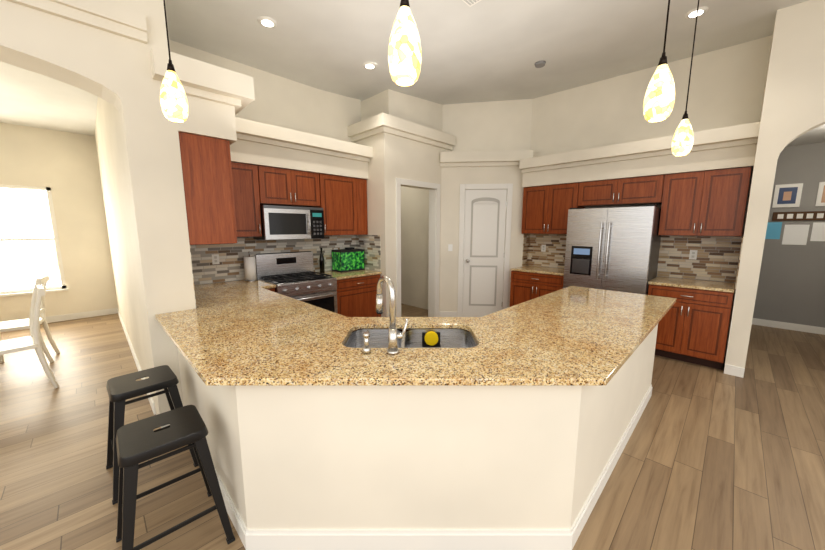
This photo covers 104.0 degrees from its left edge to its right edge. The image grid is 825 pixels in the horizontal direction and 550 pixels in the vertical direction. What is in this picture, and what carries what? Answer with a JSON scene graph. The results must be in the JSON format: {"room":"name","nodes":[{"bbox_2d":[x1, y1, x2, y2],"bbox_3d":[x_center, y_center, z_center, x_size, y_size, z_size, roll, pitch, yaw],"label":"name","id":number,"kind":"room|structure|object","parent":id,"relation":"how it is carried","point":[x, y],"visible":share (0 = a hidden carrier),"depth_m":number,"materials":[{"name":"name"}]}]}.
{"room":"kitchen","nodes":[
{"label":"kitchen","id":0,"kind":"room"},
{"bbox_2d":[0,303,824,549],"bbox_3d":[-0.460,1.129,3.345,12.800,0.100,14.100,-8,12,-44],"label":"floor","id":1,"kind":"structure","parent":0,"point":[710,458],"depth_m":2.16,"materials":[{"name":"brown wood"}]},
{"bbox_2d":[0,284,58,387],"bbox_3d":[-3.763,0.626,3.015,0.430,0.996,0.500,6,10,37],"label":"dining chair","id":2,"kind":"object","parent":1,"relation":"on","point":[32,341],"visible":1,"depth_m":3.03,"materials":[{"name":"white wood"}]},
{"bbox_2d":[0,275,59,362],"bbox_3d":[-4.491,0.530,3.679,0.500,0.996,0.430,-7,11,-39],"label":"dining chair","id":3,"kind":"object","parent":1,"relation":"on","point":[12,325],"visible":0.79,"depth_m":3.73,"materials":[{"name":"white wood"}]},
{"bbox_2d":[106,365,198,504],"bbox_3d":[-1.704,0.955,2.076,0.445,0.610,0.445,-8,12,-44],"label":"bar stool","id":4,"kind":"object","parent":1,"relation":"on","point":[121,389],"visible":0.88,"depth_m":1.99,"materials":[{"name":"grey metal"}]},
{"bbox_2d":[116,405,234,549],"bbox_3d":[-1.192,1.028,1.576,0.437,0.610,0.437,-8,12,-44],"label":"bar stool","id":5,"kind":"object","parent":1,"relation":"on","point":[138,442],"visible":1,"depth_m":1.50,"materials":[{"name":"grey metal"}]},
{"bbox_2d":[254,251,337,312],"bbox_3d":[-1.464,0.331,4.148,0.767,1.208,0.709,-8,12,-44],"label":"range","id":6,"kind":"object","parent":1,"relation":"on","point":[292,275],"visible":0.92,"depth_m":4.09,"materials":[{"name":"silver metal"}]},
{"bbox_2d":[337,274,380,316],"bbox_3d":[-0.958,0.428,4.754,0.768,0.880,0.614,-8,12,-44],"label":"base cabinet","id":7,"kind":"object","parent":1,"relation":"on","point":[356,296],"depth_m":4.50,"materials":[{"name":"brown wood"}]},
{"bbox_2d":[177,324,657,549],"bbox_3d":[-0.012,0.691,2.954,3.204,0.880,3.189,-8,12,-44],"label":"kitchen island","id":8,"kind":"object","parent":1,"relation":"on","point":[414,467],"visible":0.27,"depth_m":1.52,"materials":[{"name":"paint"}]},
{"bbox_2d":[155,265,734,385],"bbox_3d":[0.488,0.144,3.530,5.020,0.032,4.300,-8,12,-44],"label":"countertop","id":9,"kind":"structure","parent":8,"relation":"on","point":[241,333],"depth_m":1.86,"materials":[{"name":"stone"}]},
{"bbox_2d":[243,252,257,281],"bbox_3d":[-1.962,-0.105,3.890,0.156,0.355,0.156,-8,12,-44],"label":"paper towel holder","id":10,"kind":"object","parent":9,"relation":"on","point":[250,268],"visible":1,"depth_m":3.85,"materials":[{"name":"white paper"}]},
{"bbox_2d":[319,248,324,272],"bbox_3d":[-1.294,-0.210,4.593,0.068,0.360,0.068,-8,12,-44],"label":"oil bottle","id":11,"kind":"object","parent":9,"relation":"on","point":[321,263],"visible":1,"depth_m":4.57,"materials":[{"name":"black glass"}]},
{"bbox_2d":[331,247,364,271],"bbox_3d":[-0.969,-0.239,4.860,0.420,0.340,0.240,-8,12,-44],"label":"fish tank","id":12,"kind":"object","parent":9,"relation":"on","point":[347,259],"visible":1,"depth_m":4.76,"materials":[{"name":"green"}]},
{"bbox_2d":[362,330,370,353],"bbox_3d":[-0.235,0.344,1.675,0.079,0.105,0.079,-8,12,-44],"label":"soap dispenser","id":13,"kind":"object","parent":9,"relation":"on","point":[366,347],"visible":1,"depth_m":1.64,"materials":[{"name":"silver metal"}]},
{"bbox_2d":[376,276,407,354],"bbox_3d":[-0.131,0.199,1.684,0.097,0.390,0.235,-8,12,-44],"label":"faucet","id":14,"kind":"object","parent":9,"relation":"on","point":[393,336],"visible":1,"depth_m":1.63,"materials":[{"name":"silver metal"}]},
{"bbox_2d":[344,328,476,347],"bbox_3d":[-0.011,0.493,1.962,0.820,0.204,0.480,0,8,0],"label":"sink","id":15,"kind":"object","parent":9,"relation":"in","point":[449,338],"visible":0.1,"depth_m":2.15,"materials":[{"name":"silver metal"}]},
{"bbox_2d":[422,331,440,346],"bbox_3d":[0.124,0.421,2.126,0.120,0.099,0.046,0,8,0],"label":"sponge","id":16,"kind":"object","parent":15,"relation":"in","point":[430,338],"visible":0.98,"depth_m":2.11,"materials":[{"name":"yellow"}]},
{"bbox_2d":[510,271,563,306],"bbox_3d":[2.077,0.375,5.116,0.614,0.880,0.830,-8,12,-44],"label":"base cabinet","id":17,"kind":"object","parent":1,"relation":"on","point":[525,286],"depth_m":4.92,"materials":[{"name":"brown wood"}]},
{"bbox_2d":[563,204,660,294],"bbox_3d":[2.657,0.010,4.365,0.736,1.820,0.950,-8,12,-44],"label":"refrigerator","id":18,"kind":"object","parent":1,"relation":"on","point":[615,249],"visible":0.65,"depth_m":4.04,"materials":[{"name":"silver metal"}]},
{"bbox_2d":[648,284,733,369],"bbox_3d":[3.312,0.554,3.895,0.614,0.880,0.730,-8,12,-44],"label":"base cabinet","id":19,"kind":"object","parent":1,"relation":"on","point":[693,325],"depth_m":3.62,"materials":[{"name":"brown wood"}]},
{"bbox_2d":[0,0,824,427],"bbox_3d":[-0.230,-0.837,2.969,11.300,3.900,11.450,-8,12,-44],"label":"wall","id":20,"kind":"structure","parent":0,"point":[88,134],"depth_m":4.00,"materials":[{"name":"paint"}]},
{"bbox_2d":[0,184,67,296],"bbox_3d":[-6.399,-0.501,4.786,1.590,1.690,0.150,-8,12,-44],"label":"dining window","id":21,"kind":"structure","parent":20,"relation":"in","point":[25,291],"depth_m":5.21,"materials":[{"name":"white wood"}]},
{"bbox_2d":[178,132,236,244],"bbox_3d":[-2.060,-0.733,3.012,0.346,0.840,1.238,-8,12,-44],"label":"upper cabinet","id":22,"kind":"object","parent":20,"relation":"attached to","point":[208,184],"visible":0.77,"depth_m":2.57,"materials":[{"name":"brown wood"}]},
{"bbox_2d":[212,254,219,263],"bbox_3d":[-2.289,-0.182,3.745,0.072,0.116,0.006,-8,12,-44],"label":"electrical outlet","id":23,"kind":"object","parent":20,"relation":"attached to","point":[215,258],"visible":1,"depth_m":3.74,"materials":[{"name":"white plastic"}]},
{"bbox_2d":[231,162,266,236],"bbox_3d":[-2.048,-0.844,3.672,0.605,0.810,0.327,-8,12,-44],"label":"upper cabinet","id":24,"kind":"object","parent":20,"relation":"attached to","point":[249,181],"depth_m":3.64,"materials":[{"name":"brown wood"}]},
{"bbox_2d":[267,167,322,206],"bbox_3d":[-1.605,-1.097,4.082,0.767,0.428,0.327,-8,12,-44],"label":"upper cabinet","id":25,"kind":"object","parent":20,"relation":"attached to","point":[285,187],"depth_m":3.99,"materials":[{"name":"brown wood"}]},
{"bbox_2d":[253,205,324,239],"bbox_3d":[-1.558,-0.661,4.099,0.761,0.400,0.443,-8,12,-44],"label":"microwave","id":26,"kind":"object","parent":25,"relation":"attached to","point":[284,222],"visible":1,"depth_m":3.93,"materials":[{"name":"silver metal"}]},
{"bbox_2d":[311,173,354,234],"bbox_3d":[-1.130,-0.976,4.580,0.696,0.810,0.327,-8,12,-44],"label":"upper cabinet","id":27,"kind":"object","parent":20,"relation":"attached to","point":[341,201],"depth_m":4.45,"materials":[{"name":"brown wood"}]},
{"bbox_2d":[351,178,367,233],"bbox_3d":[-0.875,-1.013,4.833,0.246,0.810,0.327,-8,12,-44],"label":"upper cabinet","id":28,"kind":"object","parent":20,"relation":"attached to","point":[359,185],"depth_m":4.72,"materials":[{"name":"brown wood"}]},
{"bbox_2d":[41,178,824,427],"bbox_3d":[-0.177,-0.021,3.034,11.000,2.265,11.300,-8,12,-44],"label":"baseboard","id":29,"kind":"structure","parent":20,"relation":"attached to","point":[434,249],"depth_m":5.33,"materials":[{"name":"white"}]},
{"bbox_2d":[448,244,452,250],"bbox_3d":[0.643,-0.464,5.466,0.050,0.116,0.058,-8,12,-44],"label":"switch","id":30,"kind":"object","parent":20,"relation":"attached to","point":[450,246],"visible":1,"depth_m":5.46,"materials":[{"name":"white plastic"}]},
{"bbox_2d":[462,189,506,316],"bbox_3d":[1.198,-0.332,5.446,0.495,2.168,0.545,-8,12,-44],"label":"pantry door","id":31,"kind":"structure","parent":20,"relation":"in","point":[484,234],"depth_m":5.43,"materials":[{"name":"white wood"}]},
{"bbox_2d":[541,245,545,251],"bbox_3d":[2.169,-0.444,5.329,0.006,0.116,0.072,-8,12,-44],"label":"electrical outlet","id":32,"kind":"object","parent":20,"relation":"attached to","point":[543,248],"visible":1,"depth_m":5.33,"materials":[{"name":"white plastic"}]},
{"bbox_2d":[521,183,584,233],"bbox_3d":[2.178,-1.010,5.017,0.327,0.730,0.830,-8,12,-44],"label":"upper cabinet","id":33,"kind":"object","parent":20,"relation":"attached to","point":[545,208],"depth_m":4.90,"materials":[{"name":"brown wood"}]},
{"bbox_2d":[577,175,664,206],"bbox_3d":[2.813,-1.116,4.359,0.327,0.330,0.960,-8,12,-44],"label":"upper cabinet","id":34,"kind":"object","parent":20,"relation":"attached to","point":[645,190],"depth_m":4.21,"materials":[{"name":"brown wood"}]},
{"bbox_2d":[689,250,697,259],"bbox_3d":[3.499,-0.252,4.013,0.006,0.116,0.072,-8,12,-44],"label":"electrical outlet","id":35,"kind":"object","parent":20,"relation":"attached to","point":[693,254],"visible":1,"depth_m":4.01,"materials":[{"name":"white plastic"}]},
{"bbox_2d":[658,167,751,235],"bbox_3d":[3.413,-0.832,3.795,0.327,0.730,0.730,-8,12,-44],"label":"upper cabinet","id":36,"kind":"object","parent":20,"relation":"attached to","point":[707,203],"depth_m":3.65,"materials":[{"name":"brown wood"}]},
{"bbox_2d":[765,222,781,238],"bbox_3d":[5.556,-0.689,5.000,0.002,0.260,0.220,-8,12,-44],"label":"paper","id":37,"kind":"object","parent":20,"relation":"attached to","point":[773,231],"depth_m":4.97,"materials":[{"name":"blue paper"}]},
{"bbox_2d":[772,183,802,207],"bbox_3d":[5.630,-1.191,4.838,0.022,0.340,0.270,-8,12,-44],"label":"picture frame","id":38,"kind":"object","parent":20,"relation":"attached to","point":[787,195],"visible":1,"depth_m":4.83,"materials":[{"name":"white"}]},
{"bbox_2d":[782,225,809,244],"bbox_3d":[5.740,-0.603,4.827,0.002,0.300,0.240,-8,12,-44],"label":"paper","id":39,"kind":"object","parent":20,"relation":"attached to","point":[795,234],"depth_m":4.83,"materials":[{"name":"white paper"}]},
{"bbox_2d":[772,211,824,220],"bbox_3d":[5.783,-0.867,4.731,0.022,0.130,0.660,-8,12,-44],"label":"picture frame","id":40,"kind":"object","parent":20,"relation":"attached to","point":[798,216],"visible":0.98,"depth_m":4.77,"materials":[{"name":"brown wood"}]},
{"bbox_2d":[810,222,824,240],"bbox_3d":[5.991,-0.616,4.571,0.002,0.280,0.410,-8,12,-44],"label":"paper","id":41,"kind":"object","parent":20,"relation":"attached to","point":[818,229],"depth_m":4.67,"materials":[{"name":"white paper"}]},
{"bbox_2d":[815,182,824,205],"bbox_3d":[5.928,-1.148,4.544,0.022,0.340,0.270,-8,12,-44],"label":"picture frame","id":42,"kind":"object","parent":20,"relation":"attached to","point":[820,200],"visible":1,"depth_m":4.61,"materials":[{"name":"white"}]},
{"bbox_2d":[165,0,807,104],"bbox_3d":[0.389,-2.346,2.123,7.200,0.251,6.100,-8,12,-44],"label":"ceiling","id":43,"kind":"structure","parent":0,"point":[487,50],"depth_m":3.31,"materials":[{"name":"paint"}]},
{"bbox_2d":[160,0,188,121],"bbox_3d":[-1.198,-1.450,1.536,0.130,1.346,0.130,-8,12,-44],"label":"pendant light","id":44,"kind":"object","parent":43,"relation":"hanging from","point":[174,102],"visible":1,"depth_m":1.58,"materials":[{"name":"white glass"}]},
{"bbox_2d":[257,16,276,27],"bbox_3d":[-1.343,-2.337,2.983,0.168,0.012,0.168,-8,12,-44],"label":"recessed light","id":45,"kind":"object","parent":43,"relation":"in","point":[264,21],"visible":0.92,"depth_m":2.97,"materials":[{"name":"white glass"}]},
{"bbox_2d":[363,62,376,68],"bbox_3d":[-0.502,-2.453,3.780,0.168,0.012,0.168,-8,12,-44],"label":"recessed light","id":46,"kind":"object","parent":43,"relation":"in","point":[369,65],"visible":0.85,"depth_m":3.76,"materials":[{"name":"white"}]},
{"bbox_2d":[388,0,421,85],"bbox_3d":[-0.026,-1.354,1.015,0.130,1.386,0.130,-8,12,-44],"label":"pendant light","id":47,"kind":"object","parent":43,"relation":"hanging from","point":[404,56],"visible":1,"depth_m":1.06,"materials":[{"name":"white glass"}]},
{"bbox_2d":[462,0,480,6],"bbox_3d":[0.446,-2.277,2.576,0.340,0.014,0.200,-8,12,-44],"label":"ceiling vent","id":48,"kind":"object","parent":43,"relation":"in","point":[469,3],"visible":0.95,"depth_m":2.70,"materials":[{"name":"white metal"}]},
{"bbox_2d":[535,60,545,67],"bbox_3d":[1.549,-2.555,3.908,0.130,0.029,0.130,-8,12,-44],"label":"smoke detector","id":49,"kind":"object","parent":43,"relation":"attached to","point":[540,64],"visible":1,"depth_m":3.88,"materials":[{"name":"grey plastic"}]},
{"bbox_2d":[643,0,674,121],"bbox_3d":[1.118,-1.401,1.372,0.130,1.396,0.130,-8,12,-44],"label":"pendant light","id":50,"kind":"object","parent":43,"relation":"hanging from","point":[659,101],"visible":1,"depth_m":1.42,"materials":[{"name":"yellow glass"}]},
{"bbox_2d":[671,0,698,155],"bbox_3d":[1.838,-1.518,2.103,0.130,1.407,0.130,-8,12,-44],"label":"pendant light","id":51,"kind":"object","parent":43,"relation":"hanging from","point":[682,141],"visible":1,"depth_m":2.15,"materials":[{"name":"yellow glass"}]},
{"bbox_2d":[684,6,707,18],"bbox_3d":[2.614,-2.412,2.967,0.168,0.012,0.168,-8,12,-44],"label":"recessed light","id":52,"kind":"object","parent":43,"relation":"in","point":[692,13],"visible":0.79,"depth_m":2.95,"materials":[{"name":"white glass"}]},
{"label":"outside","id":53,"kind":"structure","parent":0,"visible":0},
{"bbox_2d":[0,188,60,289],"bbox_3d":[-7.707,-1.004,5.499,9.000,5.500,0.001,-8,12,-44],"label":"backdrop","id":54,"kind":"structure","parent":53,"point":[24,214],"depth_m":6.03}
]}

